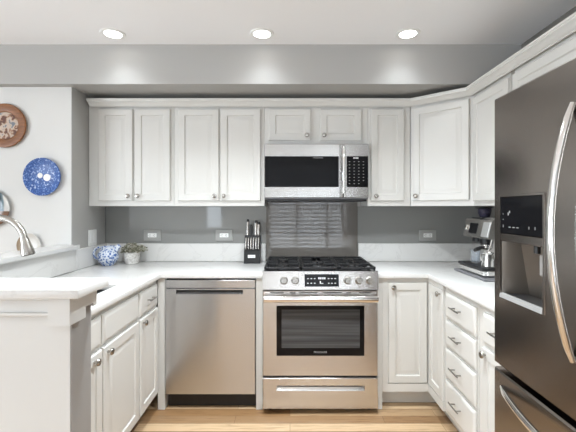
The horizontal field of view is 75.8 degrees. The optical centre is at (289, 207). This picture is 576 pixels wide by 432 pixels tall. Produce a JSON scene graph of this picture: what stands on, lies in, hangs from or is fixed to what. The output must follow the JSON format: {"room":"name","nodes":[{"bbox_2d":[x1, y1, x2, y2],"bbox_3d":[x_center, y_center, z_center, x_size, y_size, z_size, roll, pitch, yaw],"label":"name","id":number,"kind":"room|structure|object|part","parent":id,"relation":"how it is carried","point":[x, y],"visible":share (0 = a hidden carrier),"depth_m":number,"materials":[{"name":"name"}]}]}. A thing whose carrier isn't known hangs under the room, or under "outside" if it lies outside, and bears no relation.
{"room":"kitchen","nodes":[
{"label":"kitchen","id":0,"kind":"room"},
{"bbox_2d":[0,316,69,431],"bbox_3d":[-1.177,0.820,1.296,0.886,1.066,0.122,0,0,0],"label":"wall","id":1,"kind":"structure","parent":0,"point":[34,354],"depth_m":1.24,"materials":[{"name":"grey paint"}]},
{"bbox_2d":[0,291,96,325],"bbox_3d":[-1.164,0.333,1.273,0.912,0.092,0.168,0,0,0],"label":"trim","id":2,"kind":"structure","parent":1,"relation":"attached to","point":[60,312],"depth_m":1.21,"materials":[{"name":"grey paint"}]},
{"bbox_2d":[0,87,70,252],"bbox_3d":[-2.865,0.253,2.874,2.669,2.200,0.572,0,0,0],"label":"wall","id":3,"kind":"structure","parent":0,"point":[46,111],"depth_m":2.59,"materials":[{"name":"white paint"}]},
{"bbox_2d":[0,193,9,223],"bbox_3d":[-2.068,0.004,2.575,0.252,0.252,0.025,0,0,0],"label":"wall plate","id":4,"kind":"object","parent":3,"relation":"attached to","point":[4,204],"visible":0.8,"depth_m":2.57,"materials":[{"name":"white ceramic"}]},
{"bbox_2d":[0,103,26,147],"bbox_3d":[-1.984,-0.573,2.574,0.308,0.308,0.026,0,0,0],"label":"wall plate","id":5,"kind":"object","parent":3,"relation":"attached to","point":[13,125],"visible":1,"depth_m":2.57,"materials":[{"name":"brown ceramic"}]},
{"bbox_2d":[16,233,40,250],"bbox_3d":[-1.815,0.260,2.577,0.170,0.170,0.020,0,0,0],"label":"wall plate","id":6,"kind":"object","parent":3,"relation":"attached to","point":[34,240],"visible":0.42,"depth_m":2.57,"materials":[{"name":"beige ceramic"}]},
{"bbox_2d":[23,158,60,195],"bbox_3d":[-1.719,-0.216,2.574,0.264,0.264,0.027,0,0,0],"label":"wall plate","id":7,"kind":"object","parent":3,"relation":"attached to","point":[41,176],"visible":1,"depth_m":2.57,"materials":[{"name":"blue ceramic"}]},
{"bbox_2d":[70,306,90,431],"bbox_3d":[-0.732,0.820,1.296,0.004,1.066,0.121,0,0,0],"label":"wall","id":8,"kind":"structure","parent":0,"point":[80,331],"depth_m":1.29,"materials":[{"name":"grey paint"}]},
{"bbox_2d":[71,87,104,247],"bbox_3d":[-1.528,0.253,2.824,0.006,2.200,0.472,0,0,0],"label":"wall","id":9,"kind":"structure","parent":0,"point":[84,217],"depth_m":2.71,"materials":[{"name":"grey paint"}]},
{"bbox_2d":[88,229,96,245],"bbox_3d":[-1.519,0.229,2.850,0.010,0.124,0.116,0,0,0],"label":"light switch","id":10,"kind":"object","parent":9,"relation":"attached to","point":[92,234],"visible":1,"depth_m":2.84,"materials":[{"name":"white plastic"}]},
{"bbox_2d":[156,202,360,306],"bbox_3d":[0.077,0.118,3.110,3.205,2.470,0.100,0,0,0],"label":"wall","id":11,"kind":"structure","parent":0,"point":[358,203],"depth_m":3.06,"materials":[{"name":"grey paint"}]},
{"bbox_2d":[89,106,173,205],"bbox_3d":[-1.200,-0.399,2.905,0.641,0.767,0.306,0,0,0],"label":"upper cabinet","id":12,"kind":"object","parent":11,"relation":"attached to","point":[131,149],"visible":1,"depth_m":2.78,"materials":[{"name":"white paint"}]},
{"bbox_3d":[-1.314,-0.400,2.790,0.258,0.691,0.018,0,0,0],"label":"door","id":13,"kind":"part","parent":12,"relation":"part of","materials":[{"name":"white paint"}]},
{"bbox_3d":[-1.036,-0.400,2.790,0.267,0.691,0.018,0,0,0],"label":"door","id":14,"kind":"part","parent":12,"relation":"part of","materials":[{"name":"white paint"}]},
{"bbox_2d":[105,206,265,242],"bbox_3d":[-0.861,0.139,3.054,1.325,0.303,0.009,0,0,0],"label":"backsplash panel","id":15,"kind":"object","parent":11,"relation":"attached to","point":[123,224],"visible":1,"depth_m":3.05,"materials":[{"name":"grey paint"}]},
{"bbox_2d":[144,230,160,240],"bbox_3d":[-1.133,0.225,3.044,0.142,0.090,0.011,0,0,0],"label":"outlet","id":16,"kind":"object","parent":15,"relation":"attached to","point":[149,235],"visible":1,"depth_m":3.04,"materials":[{"name":"grey"}]},
{"bbox_2d":[148,233,156,236],"bbox_3d":[-1.133,0.225,3.041,0.072,0.034,0.004,0,0,0],"label":"socket","id":17,"kind":"object","parent":16,"relation":"attached to","point":[149,234],"depth_m":3.04,"materials":[{"name":"white plastic"}]},
{"bbox_2d":[216,230,232,240],"bbox_3d":[-0.542,0.225,3.044,0.142,0.090,0.011,0,0,0],"label":"outlet","id":18,"kind":"object","parent":15,"relation":"attached to","point":[221,235],"visible":1,"depth_m":3.04,"materials":[{"name":"grey"}]},
{"bbox_2d":[220,233,227,236],"bbox_3d":[-0.542,0.225,3.041,0.072,0.034,0.004,0,0,0],"label":"socket","id":19,"kind":"object","parent":18,"relation":"attached to","point":[221,234],"depth_m":3.04,"materials":[{"name":"white plastic"}]},
{"bbox_2d":[174,107,266,205],"bbox_3d":[-0.534,-0.399,2.905,0.683,0.767,0.306,0,0,0],"label":"upper cabinet","id":20,"kind":"object","parent":11,"relation":"attached to","point":[219,151],"visible":0.99,"depth_m":2.78,"materials":[{"name":"white paint"}]},
{"bbox_3d":[-0.689,-0.400,2.790,0.306,0.691,0.018,0,0,0],"label":"door","id":21,"kind":"part","parent":20,"relation":"part of","materials":[{"name":"white paint"}]},
{"bbox_3d":[-0.373,-0.400,2.790,0.302,0.691,0.018,0,0,0],"label":"door","id":22,"kind":"part","parent":20,"relation":"part of","materials":[{"name":"white paint"}]},
{"bbox_2d":[86,12,575,106],"bbox_3d":[0.342,-0.785,2.226,3.550,0.048,1.576,0,0,40],"label":"crown molding","id":23,"kind":"structure","parent":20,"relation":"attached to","point":[566,27],"depth_m":2.73,"materials":[{"name":"white paint"}]},
{"bbox_2d":[266,202,356,260],"bbox_3d":[0.180,0.203,3.054,0.752,0.500,0.011,0,0,0],"label":"backsplash panel","id":24,"kind":"object","parent":11,"relation":"attached to","point":[293,229],"visible":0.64,"depth_m":3.05,"materials":[{"name":"grey metal"}]},
{"bbox_2d":[265,107,366,143],"bbox_3d":[0.197,-0.633,2.905,0.775,0.297,0.306,0,0,0],"label":"upper cabinet","id":25,"kind":"object","parent":11,"relation":"attached to","point":[283,125],"visible":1,"depth_m":2.78,"materials":[{"name":"white paint"}]},
{"bbox_3d":[-0.002,-0.626,2.790,0.316,0.238,0.018,0,0,0],"label":"door","id":26,"kind":"part","parent":25,"relation":"part of","materials":[{"name":"white paint"}]},
{"bbox_2d":[264,144,368,201],"bbox_3d":[0.194,-0.260,2.856,0.768,0.420,0.393,0,0,0],"label":"microwave","id":27,"kind":"object","parent":25,"relation":"attached to","point":[292,172],"visible":1,"depth_m":2.72,"materials":[{"name":"grey metal"}]},
{"bbox_3d":[0.088,-0.273,2.732,0.556,0.394,0.029,0,0,0],"label":"door","id":28,"kind":"part","parent":27,"relation":"part of","materials":[{"name":"silver metal"}]},
{"bbox_3d":[0.389,-0.269,2.688,0.026,0.379,0.058,0,0,0],"label":"handle","id":29,"kind":"part","parent":27,"relation":"part of","materials":[{"name":"silver metal"}]},
{"bbox_3d":[0.495,-0.267,2.718,0.156,0.226,0.004,0,0,0],"label":"control panel","id":30,"kind":"part","parent":27,"relation":"part of","materials":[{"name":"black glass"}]},
{"bbox_3d":[0.382,-0.626,2.790,0.310,0.238,0.018,0,0,0],"label":"door","id":31,"kind":"part","parent":25,"relation":"part of","materials":[{"name":"white paint"}]},
{"bbox_2d":[361,107,409,205],"bbox_3d":[0.748,-0.399,2.905,0.323,0.767,0.306,0,0,0],"label":"upper cabinet","id":32,"kind":"object","parent":11,"relation":"attached to","point":[388,128],"visible":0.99,"depth_m":2.78,"materials":[{"name":"white paint"}]},
{"bbox_3d":[0.734,-0.400,2.790,0.248,0.691,0.018,0,0,0],"label":"door","id":33,"kind":"part","parent":32,"relation":"part of","materials":[{"name":"white paint"}]},
{"bbox_2d":[357,206,480,242],"bbox_3d":[1.068,0.139,3.054,1.020,0.303,0.009,0,0,0],"label":"backsplash panel","id":34,"kind":"object","parent":11,"relation":"attached to","point":[375,224],"visible":0.79,"depth_m":3.05,"materials":[{"name":"grey paint"}]},
{"bbox_2d":[419,230,435,240],"bbox_3d":[1.133,0.225,3.044,0.142,0.090,0.011,0,0,0],"label":"outlet","id":35,"kind":"object","parent":34,"relation":"attached to","point":[424,235],"visible":1,"depth_m":3.04,"materials":[{"name":"grey"}]},
{"bbox_2d":[423,233,431,236],"bbox_3d":[1.133,0.225,3.041,0.072,0.034,0.004,0,0,0],"label":"socket","id":36,"kind":"object","parent":35,"relation":"attached to","point":[424,234],"depth_m":3.04,"materials":[{"name":"white plastic"}]},
{"bbox_2d":[410,95,473,205],"bbox_3d":[1.244,-0.399,2.784,0.665,0.767,0.545,0,0,0],"label":"upper cabinet","id":37,"kind":"object","parent":11,"relation":"attached to","point":[441,133],"visible":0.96,"depth_m":2.63,"materials":[{"name":"white paint"}]},
{"bbox_2d":[0,44,520,97],"bbox_3d":[-1.310,-0.982,2.793,5.780,0.270,0.533,0,0,0],"label":"soffit","id":38,"kind":"structure","parent":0,"point":[95,70],"depth_m":2.53,"materials":[{"name":"grey paint"}]},
{"bbox_2d":[0,0,575,43],"bbox_3d":[-1.310,-1.157,0.330,5.980,0.080,5.660,0,0,0],"label":"ceiling","id":39,"kind":"structure","parent":0,"point":[21,21],"depth_m":2.22,"materials":[{"name":"white paint"}]},
{"bbox_2d":[99,28,125,39],"bbox_3d":[-1.133,-1.113,2.368,0.156,0.006,0.156,0,0,0],"label":"recessed light","id":40,"kind":"object","parent":39,"relation":"in","point":[111,33],"visible":1,"depth_m":2.36,"materials":[{"name":"white plastic"}]},
{"bbox_2d":[250,28,273,39],"bbox_3d":[-0.179,-1.113,2.368,0.156,0.006,0.156,0,0,0],"label":"recessed light","id":41,"kind":"object","parent":39,"relation":"in","point":[258,33],"visible":1,"depth_m":2.36,"materials":[{"name":"white"}]},
{"bbox_2d":[395,28,420,39],"bbox_3d":[0.755,-1.113,2.368,0.156,0.006,0.156,0,0,0],"label":"recessed light","id":42,"kind":"object","parent":39,"relation":"in","point":[407,33],"visible":1,"depth_m":2.36,"materials":[{"name":"white"}]},
{"bbox_2d":[130,393,458,431],"bbox_3d":[-1.310,1.383,0.330,5.980,0.060,5.660,0,0,0],"label":"floor","id":43,"kind":"structure","parent":0,"point":[393,416],"depth_m":2.37,"materials":[{"name":"brown wood"}]},
{"bbox_2d":[91,291,138,431],"bbox_3d":[-1.166,0.912,1.755,0.648,0.880,0.784,0,0,0],"label":"base cabinet","id":44,"kind":"object","parent":43,"relation":"on","point":[115,328],"visible":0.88,"depth_m":1.85,"materials":[{"name":"white paint"}]},
{"bbox_3d":[-0.880,0.570,1.547,0.018,0.137,0.346,0,0,0],"label":"false drawer","id":45,"kind":"part","parent":44,"relation":"part of","materials":[{"name":"white paint"}]},
{"bbox_3d":[-0.880,0.939,1.547,0.018,0.565,0.346,0,0,0],"label":"door","id":46,"kind":"part","parent":44,"relation":"part of","materials":[{"name":"white paint"}]},
{"bbox_3d":[-0.857,0.686,1.645,0.029,0.034,0.034,0,0,0],"label":"knob","id":47,"kind":"part","parent":44,"relation":"part of","materials":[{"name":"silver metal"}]},
{"bbox_3d":[-0.857,0.686,1.770,0.029,0.034,0.034,0,0,0],"label":"knob","id":48,"kind":"part","parent":44,"relation":"part of","materials":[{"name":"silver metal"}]},
{"bbox_3d":[-0.880,0.570,1.937,0.018,0.137,0.407,0,0,0],"label":"false drawer","id":49,"kind":"part","parent":44,"relation":"part of","materials":[{"name":"white paint"}]},
{"bbox_3d":[-0.880,0.939,1.937,0.018,0.565,0.407,0,0,0],"label":"door","id":50,"kind":"part","parent":44,"relation":"part of","materials":[{"name":"white paint"}]},
{"bbox_2d":[53,261,266,315],"bbox_3d":[-0.850,0.454,2.208,1.344,0.030,1.697,0,0,0],"label":"countertop","id":51,"kind":"structure","parent":44,"relation":"on","point":[124,279],"depth_m":2.48,"materials":[{"name":"white stone"}]},
{"bbox_2d":[0,215,34,256],"bbox_3d":[-1.288,0.233,1.610,0.308,0.409,0.120,0,0,0],"label":"faucet","id":52,"kind":"object","parent":51,"relation":"on","point":[26,248],"visible":1,"depth_m":1.63,"materials":[{"name":"grey metal"}]},
{"bbox_3d":[-1.295,0.183,1.640,0.262,0.309,0.029,0,0,0],"label":"spout","id":53,"kind":"part","parent":52,"relation":"part of","materials":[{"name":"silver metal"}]},
{"bbox_2d":[75,243,106,269],"bbox_3d":[-1.513,0.364,2.822,0.020,0.147,0.471,0,0,0],"label":"upstand","id":54,"kind":"object","parent":51,"relation":"on","point":[84,258],"visible":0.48,"depth_m":2.73,"materials":[{"name":"white stone"}]},
{"bbox_2d":[92,244,120,265],"bbox_3d":[-1.399,0.356,2.833,0.155,0.163,0.159,0,0,39],"label":"jug","id":55,"kind":"object","parent":51,"relation":"on","point":[108,255],"visible":1,"depth_m":2.79,"materials":[{"name":"ceramic"}]},
{"bbox_3d":[-1.470,0.344,2.824,0.071,0.107,0.018,0,0,-8],"label":"handle","id":56,"kind":"part","parent":55,"relation":"part of","materials":[{"name":"ceramic"}]},
{"bbox_3d":[-1.336,0.314,2.843,0.074,0.077,0.055,0,0,-8],"label":"spout","id":57,"kind":"part","parent":55,"relation":"part of","materials":[{"name":"white ceramic"}]},
{"bbox_2d":[120,242,147,263],"bbox_3d":[-1.220,0.355,2.932,0.198,0.166,0.185,0,0,0],"label":"potted plant","id":58,"kind":"object","parent":51,"relation":"on","point":[131,255],"visible":1,"depth_m":2.89,"materials":[{"name":"grey plant"}]},
{"bbox_3d":[-1.252,0.392,2.930,0.128,0.092,0.127,0,0,0],"label":"pot","id":59,"kind":"part","parent":58,"relation":"part of","materials":[{"name":"white ceramic"}]},
{"bbox_2d":[107,243,265,260],"bbox_3d":[-0.851,0.364,3.045,1.301,0.147,0.029,0,0,0],"label":"upstand","id":60,"kind":"object","parent":51,"relation":"on","point":[156,251],"visible":0.76,"depth_m":3.03,"materials":[{"name":"white stone"}]},
{"bbox_2d":[244,235,260,263],"bbox_3d":[-0.300,0.328,2.970,0.128,0.220,0.107,0,0,0],"label":"knife block","id":61,"kind":"object","parent":51,"relation":"on","point":[251,256],"visible":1,"depth_m":2.92,"materials":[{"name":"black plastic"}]},
{"bbox_2d":[247,219,248,234],"bbox_3d":[-0.342,0.185,2.997,0.022,0.188,0.042,0,0,0],"label":"knife","id":62,"kind":"object","parent":61,"relation":"in","point":[247,219],"visible":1,"depth_m":3.00,"materials":[{"name":"silver metal"}]},
{"bbox_2d":[255,220,257,234],"bbox_3d":[-0.279,0.192,3.008,0.026,0.182,0.042,0,0,24],"label":"knife","id":63,"kind":"object","parent":61,"relation":"in","point":[256,221],"visible":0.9,"depth_m":3.01,"materials":[{"name":"silver metal"}]},
{"bbox_2d":[257,222,259,234],"bbox_3d":[-0.257,0.197,2.999,0.022,0.164,0.037,0,0,22],"label":"knife","id":64,"kind":"object","parent":61,"relation":"in","point":[258,223],"visible":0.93,"depth_m":3.00,"materials":[{"name":"silver metal"}]},
{"bbox_2d":[131,281,157,429],"bbox_3d":[-1.164,0.912,2.308,0.651,0.880,0.313,0,0,0],"label":"base cabinet","id":65,"kind":"object","parent":43,"relation":"on","point":[147,296],"visible":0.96,"depth_m":2.28,"materials":[{"name":"white paint"}]},
{"bbox_3d":[-0.880,0.570,2.304,0.018,0.137,0.283,0,0,0],"label":"drawer","id":66,"kind":"part","parent":65,"relation":"part of","materials":[{"name":"white paint"}]},
{"bbox_3d":[-0.880,0.939,2.304,0.018,0.565,0.283,0,0,0],"label":"door","id":67,"kind":"part","parent":65,"relation":"part of","materials":[{"name":"white paint"}]},
{"bbox_2d":[158,278,167,409],"bbox_3d":[-0.863,0.912,2.760,0.048,0.880,0.560,0,0,0],"label":"panel","id":68,"kind":"object","parent":43,"relation":"on","point":[162,397],"visible":0.32,"depth_m":2.48,"materials":[{"name":"white paint"}]},
{"bbox_2d":[165,278,255,404],"bbox_3d":[-0.532,0.912,2.750,0.602,0.875,0.560,0,0,0],"label":"dishwasher","id":69,"kind":"object","parent":43,"relation":"on","point":[210,323],"visible":0.91,"depth_m":2.47,"materials":[{"name":"silver metal"}]},
{"bbox_2d":[256,278,262,409],"bbox_3d":[-0.205,0.912,2.760,0.044,0.880,0.560,0,0,0],"label":"panel","id":70,"kind":"object","parent":43,"relation":"on","point":[259,281],"visible":0.58,"depth_m":2.48,"materials":[{"name":"white paint"}]},
{"bbox_2d":[262,256,378,409],"bbox_3d":[0.199,0.870,2.699,0.756,0.964,0.685,0,0,0],"label":"range","id":71,"kind":"object","parent":43,"relation":"on","point":[320,314],"visible":1,"depth_m":2.42,"materials":[{"name":"grey metal"}]},
{"bbox_3d":[-0.051,0.407,2.850,0.100,0.026,0.100,0,0,0],"label":"burner","id":72,"kind":"part","parent":71,"relation":"part of","materials":[{"name":"black metal"}]},
{"bbox_3d":[-0.051,0.407,2.610,0.125,0.026,0.125,0,0,0],"label":"burner","id":73,"kind":"part","parent":71,"relation":"part of","materials":[{"name":"black metal"}]},
{"bbox_3d":[-0.039,0.473,2.395,0.052,0.052,0.049,0,0,0],"label":"knob","id":74,"kind":"part","parent":71,"relation":"part of","materials":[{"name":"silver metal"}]},
{"bbox_3d":[0.034,0.473,2.395,0.052,0.052,0.049,0,0,0],"label":"knob","id":75,"kind":"part","parent":71,"relation":"part of","materials":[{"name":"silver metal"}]},
{"bbox_3d":[0.199,0.407,2.730,0.145,0.026,0.145,0,0,0],"label":"burner","id":76,"kind":"part","parent":71,"relation":"part of","materials":[{"name":"black metal"}]},
{"bbox_2d":[264,259,372,270],"bbox_3d":[0.199,0.434,2.737,0.756,0.026,0.610,0,0,0],"label":"cooktop","id":77,"kind":"object","parent":71,"relation":"in","point":[279,261],"depth_m":2.57,"materials":[{"name":"black metal"}]},
{"bbox_3d":[0.199,0.821,2.444,0.756,0.560,0.048,0,0,0],"label":"oven door","id":78,"kind":"part","parent":71,"relation":"part of","materials":[{"name":"silver metal"}]},
{"bbox_3d":[0.199,1.215,2.444,0.756,0.204,0.048,0,0,0],"label":"drawer","id":79,"kind":"part","parent":71,"relation":"part of","materials":[{"name":"silver metal"}]},
{"bbox_3d":[0.199,0.472,2.439,0.756,0.118,0.062,0,0,0],"label":"control panel","id":80,"kind":"part","parent":71,"relation":"part of","materials":[{"name":"silver metal"}]},
{"bbox_3d":[0.199,0.585,2.389,0.732,0.044,0.064,0,0,0],"label":"handle","id":81,"kind":"part","parent":71,"relation":"part of","materials":[{"name":"silver metal"}]},
{"bbox_3d":[0.375,0.473,2.395,0.052,0.052,0.049,0,0,0],"label":"knob","id":82,"kind":"part","parent":71,"relation":"part of","materials":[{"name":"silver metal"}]},
{"bbox_3d":[0.449,0.407,2.610,0.138,0.026,0.138,0,0,0],"label":"burner","id":83,"kind":"part","parent":71,"relation":"part of","materials":[{"name":"black metal"}]},
{"bbox_3d":[0.449,0.473,2.395,0.052,0.052,0.049,0,0,0],"label":"knob","id":84,"kind":"part","parent":71,"relation":"part of","materials":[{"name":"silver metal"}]},
{"bbox_3d":[0.521,0.473,2.395,0.052,0.052,0.049,0,0,0],"label":"knob","id":85,"kind":"part","parent":71,"relation":"part of","materials":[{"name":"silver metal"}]},
{"bbox_2d":[377,278,457,429],"bbox_3d":[1.083,0.912,2.651,0.983,0.880,0.808,0,0,0],"label":"base cabinet","id":86,"kind":"object","parent":43,"relation":"on","point":[411,311],"visible":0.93,"depth_m":2.48,"materials":[{"name":"white paint"}]},
{"bbox_3d":[0.606,0.912,2.743,0.028,0.880,0.514,0,0,0],"label":"panel","id":87,"kind":"part","parent":86,"relation":"part of","materials":[{"name":"white paint"}]},
{"bbox_3d":[0.791,0.838,2.490,0.262,0.674,0.018,0,0,0],"label":"door","id":88,"kind":"part","parent":86,"relation":"part of","materials":[{"name":"white paint"}]},
{"bbox_3d":[0.783,0.853,2.373,0.324,0.761,0.253,0,0,0],"label":"frame","id":89,"kind":"part","parent":86,"relation":"part of","materials":[{"name":"white paint"}]},
{"bbox_2d":[368,261,494,311],"bbox_3d":[1.083,0.454,2.244,0.987,0.030,1.625,0,0,0],"label":"countertop","id":90,"kind":"structure","parent":86,"relation":"on","point":[481,292],"depth_m":2.46,"materials":[{"name":"white stone"}]},
{"bbox_2d":[358,243,479,260],"bbox_3d":[1.058,0.364,3.045,0.996,0.147,0.029,0,0,0],"label":"upstand","id":91,"kind":"object","parent":90,"relation":"on","point":[367,251],"visible":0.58,"depth_m":3.03,"materials":[{"name":"white stone"}]},
{"bbox_2d":[454,268,494,281],"bbox_3d":[1.335,0.431,2.405,0.360,0.014,0.410,0,0,0],"label":"mat","id":92,"kind":"object","parent":90,"relation":"on","point":[480,277],"visible":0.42,"depth_m":2.32,"materials":[{"name":"grey plastic"}]},
{"bbox_2d":[458,207,494,276],"bbox_3d":[1.306,0.204,2.408,0.357,0.425,0.335,0,0,0],"label":"espresso machine","id":93,"kind":"object","parent":92,"relation":"on","point":[481,229],"visible":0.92,"depth_m":2.37,"materials":[{"name":"silver metal"}]},
{"bbox_2d":[459,264,486,275],"bbox_3d":[1.185,0.400,2.408,0.020,0.030,0.327,0,0,0],"label":"tray","id":94,"kind":"object","parent":93,"relation":"on","point":[475,268],"depth_m":2.35,"materials":[{"name":"silver metal"}]},
{"bbox_2d":[470,249,480,262],"bbox_3d":[1.240,0.322,2.475,0.062,0.085,0.062,0,0,0],"label":"glass cup","id":95,"kind":"object","parent":93,"relation":"on","point":[475,256],"visible":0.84,"depth_m":2.45,"materials":[{"name":"white"}]},
{"bbox_2d":[458,261,494,270],"bbox_3d":[1.238,0.374,2.408,0.143,0.018,0.327,0,0,0],"label":"drip tray","id":96,"kind":"object","parent":93,"relation":"on","point":[469,265],"depth_m":2.39,"materials":[{"name":"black metal"}]},
{"bbox_3d":[1.181,0.255,2.314,0.129,0.031,0.026,0,0,-44],"label":"portafilter handle","id":97,"kind":"part","parent":93,"relation":"part of","materials":[{"name":"black plastic"}]},
{"bbox_3d":[1.310,-0.002,2.503,0.112,0.012,0.112,0,0,0],"label":"hopper lid","id":98,"kind":"part","parent":93,"relation":"part of","materials":[{"name":"black plastic"}]},
{"bbox_2d":[480,252,494,266],"bbox_3d":[1.225,0.320,2.293,0.076,0.088,0.092,0,0,36],"label":"milk jug","id":99,"kind":"object","parent":93,"relation":"on","point":[486,258],"visible":0.99,"depth_m":2.27,"materials":[{"name":"silver metal"}]},
{"bbox_3d":[0.935,0.838,2.365,0.018,0.674,0.228,0,0,0],"label":"door","id":100,"kind":"part","parent":86,"relation":"part of","materials":[{"name":"white paint"}]},
{"bbox_2d":[446,287,479,431],"bbox_3d":[1.234,0.912,2.045,0.681,0.880,0.398,0,0,0],"label":"base cabinet","id":101,"kind":"object","parent":43,"relation":"on","point":[462,313],"visible":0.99,"depth_m":1.99,"materials":[{"name":"white paint"}]},
{"bbox_3d":[0.910,1.104,2.045,0.032,0.009,0.118,0,0,0],"label":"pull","id":102,"kind":"part","parent":101,"relation":"part of","materials":[{"name":"silver metal"}]},
{"bbox_3d":[0.910,0.911,2.045,0.032,0.009,0.118,0,0,0],"label":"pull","id":103,"kind":"part","parent":101,"relation":"part of","materials":[{"name":"silver metal"}]},
{"bbox_3d":[0.910,0.733,2.045,0.032,0.009,0.118,0,0,0],"label":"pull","id":104,"kind":"part","parent":101,"relation":"part of","materials":[{"name":"silver metal"}]},
{"bbox_3d":[0.910,0.566,2.045,0.032,0.009,0.118,0,0,0],"label":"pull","id":105,"kind":"part","parent":101,"relation":"part of","materials":[{"name":"silver metal"}]},
{"bbox_3d":[0.935,1.114,2.037,0.018,0.178,0.360,0,0,0],"label":"drawer","id":106,"kind":"part","parent":101,"relation":"part of","materials":[{"name":"white paint"}]},
{"bbox_3d":[0.935,0.921,2.037,0.018,0.172,0.360,0,0,0],"label":"drawer","id":107,"kind":"part","parent":101,"relation":"part of","materials":[{"name":"white paint"}]},
{"bbox_3d":[0.935,0.743,2.037,0.018,0.149,0.360,0,0,0],"label":"drawer","id":108,"kind":"part","parent":101,"relation":"part of","materials":[{"name":"white paint"}]},
{"bbox_3d":[0.935,0.576,2.037,0.018,0.149,0.360,0,0,0],"label":"drawer","id":109,"kind":"part","parent":101,"relation":"part of","materials":[{"name":"white paint"}]},
{"bbox_2d":[478,305,500,431],"bbox_3d":[1.234,0.912,1.641,0.681,0.880,0.403,0,0,0],"label":"base cabinet","id":110,"kind":"object","parent":43,"relation":"on","point":[486,353],"visible":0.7,"depth_m":1.74,"materials":[{"name":"white paint"}]},
{"bbox_3d":[0.911,0.696,1.753,0.029,0.034,0.034,0,0,0],"label":"knob","id":111,"kind":"part","parent":110,"relation":"part of","materials":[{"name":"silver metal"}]},
{"bbox_3d":[0.935,0.576,1.623,0.018,0.149,0.330,0,0,0],"label":"drawer","id":112,"kind":"part","parent":110,"relation":"part of","materials":[{"name":"white paint"}]},
{"bbox_3d":[0.935,0.935,1.623,0.018,0.535,0.330,0,0,0],"label":"door","id":113,"kind":"part","parent":110,"relation":"part of","materials":[{"name":"white paint"}]},
{"bbox_2d":[495,57,575,431],"bbox_3d":[1.133,0.468,0.966,0.863,1.769,0.908,0,0,0],"label":"refrigerator","id":114,"kind":"object","parent":43,"relation":"on","point":[535,121],"visible":1,"depth_m":1.18,"materials":[{"name":"grey metal"}]},
{"bbox_3d":[0.743,0.658,0.965,0.082,0.024,0.794,0,0,0],"label":"handle","id":115,"kind":"part","parent":114,"relation":"part of","materials":[{"name":"silver metal"}]},
{"bbox_3d":[0.830,0.942,0.966,0.100,0.673,0.904,0,0,0],"label":"freezer drawer","id":116,"kind":"part","parent":114,"relation":"part of","materials":[{"name":"silver metal"}]},
{"bbox_3d":[0.745,0.067,1.018,0.078,0.716,0.024,0,0,0],"label":"handle","id":117,"kind":"part","parent":114,"relation":"part of","materials":[{"name":"silver metal"}]},
{"bbox_3d":[0.745,0.067,0.914,0.078,0.716,0.024,0,0,0],"label":"handle","id":118,"kind":"part","parent":114,"relation":"part of","materials":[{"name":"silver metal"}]},
{"bbox_2d":[481,6,575,216],"bbox_3d":[1.630,0.118,0.280,0.100,2.470,5.560,0,0,0],"label":"wall","id":119,"kind":"structure","parent":0,"point":[570,12],"depth_m":2.29,"materials":[{"name":"grey paint"}]},
{"bbox_2d":[473,70,514,205],"bbox_3d":[1.404,-0.399,2.300,0.346,0.767,0.417,0,0,0],"label":"upper cabinet","id":120,"kind":"object","parent":119,"relation":"attached to","point":[484,99],"visible":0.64,"depth_m":2.33,"materials":[{"name":"white paint"}]},
{"bbox_2d":[512,32,575,89],"bbox_3d":[1.404,-0.399,1.776,0.346,0.767,0.561,0,0,0],"label":"upper cabinet","id":121,"kind":"object","parent":119,"relation":"attached to","point":[563,51],"visible":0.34,"depth_m":1.78,"materials":[{"name":"white paint"}]},
{"bbox_3d":[-1.570,0.820,1.973,0.100,1.066,1.231,0,0,0],"label":"wall ledge","id":122,"kind":"object","parent":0,"visible":0},
{"bbox_2d":[0,250,74,277],"bbox_3d":[-1.510,0.363,1.974,0.016,0.150,1.223,0,0,0],"label":"upstand","id":123,"kind":"object","parent":122,"relation":"attached to","point":[48,266],"visible":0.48,"depth_m":2.24,"materials":[{"name":"white stone"}]},
{"bbox_2d":[0,245,108,298],"bbox_3d":[-1.149,0.271,1.873,0.969,0.030,1.425,0,0,0],"label":"bar","id":124,"kind":"object","parent":122,"relation":"on","point":[10,288],"visible":1,"depth_m":1.25,"materials":[{"name":"white stone"}]}
]}

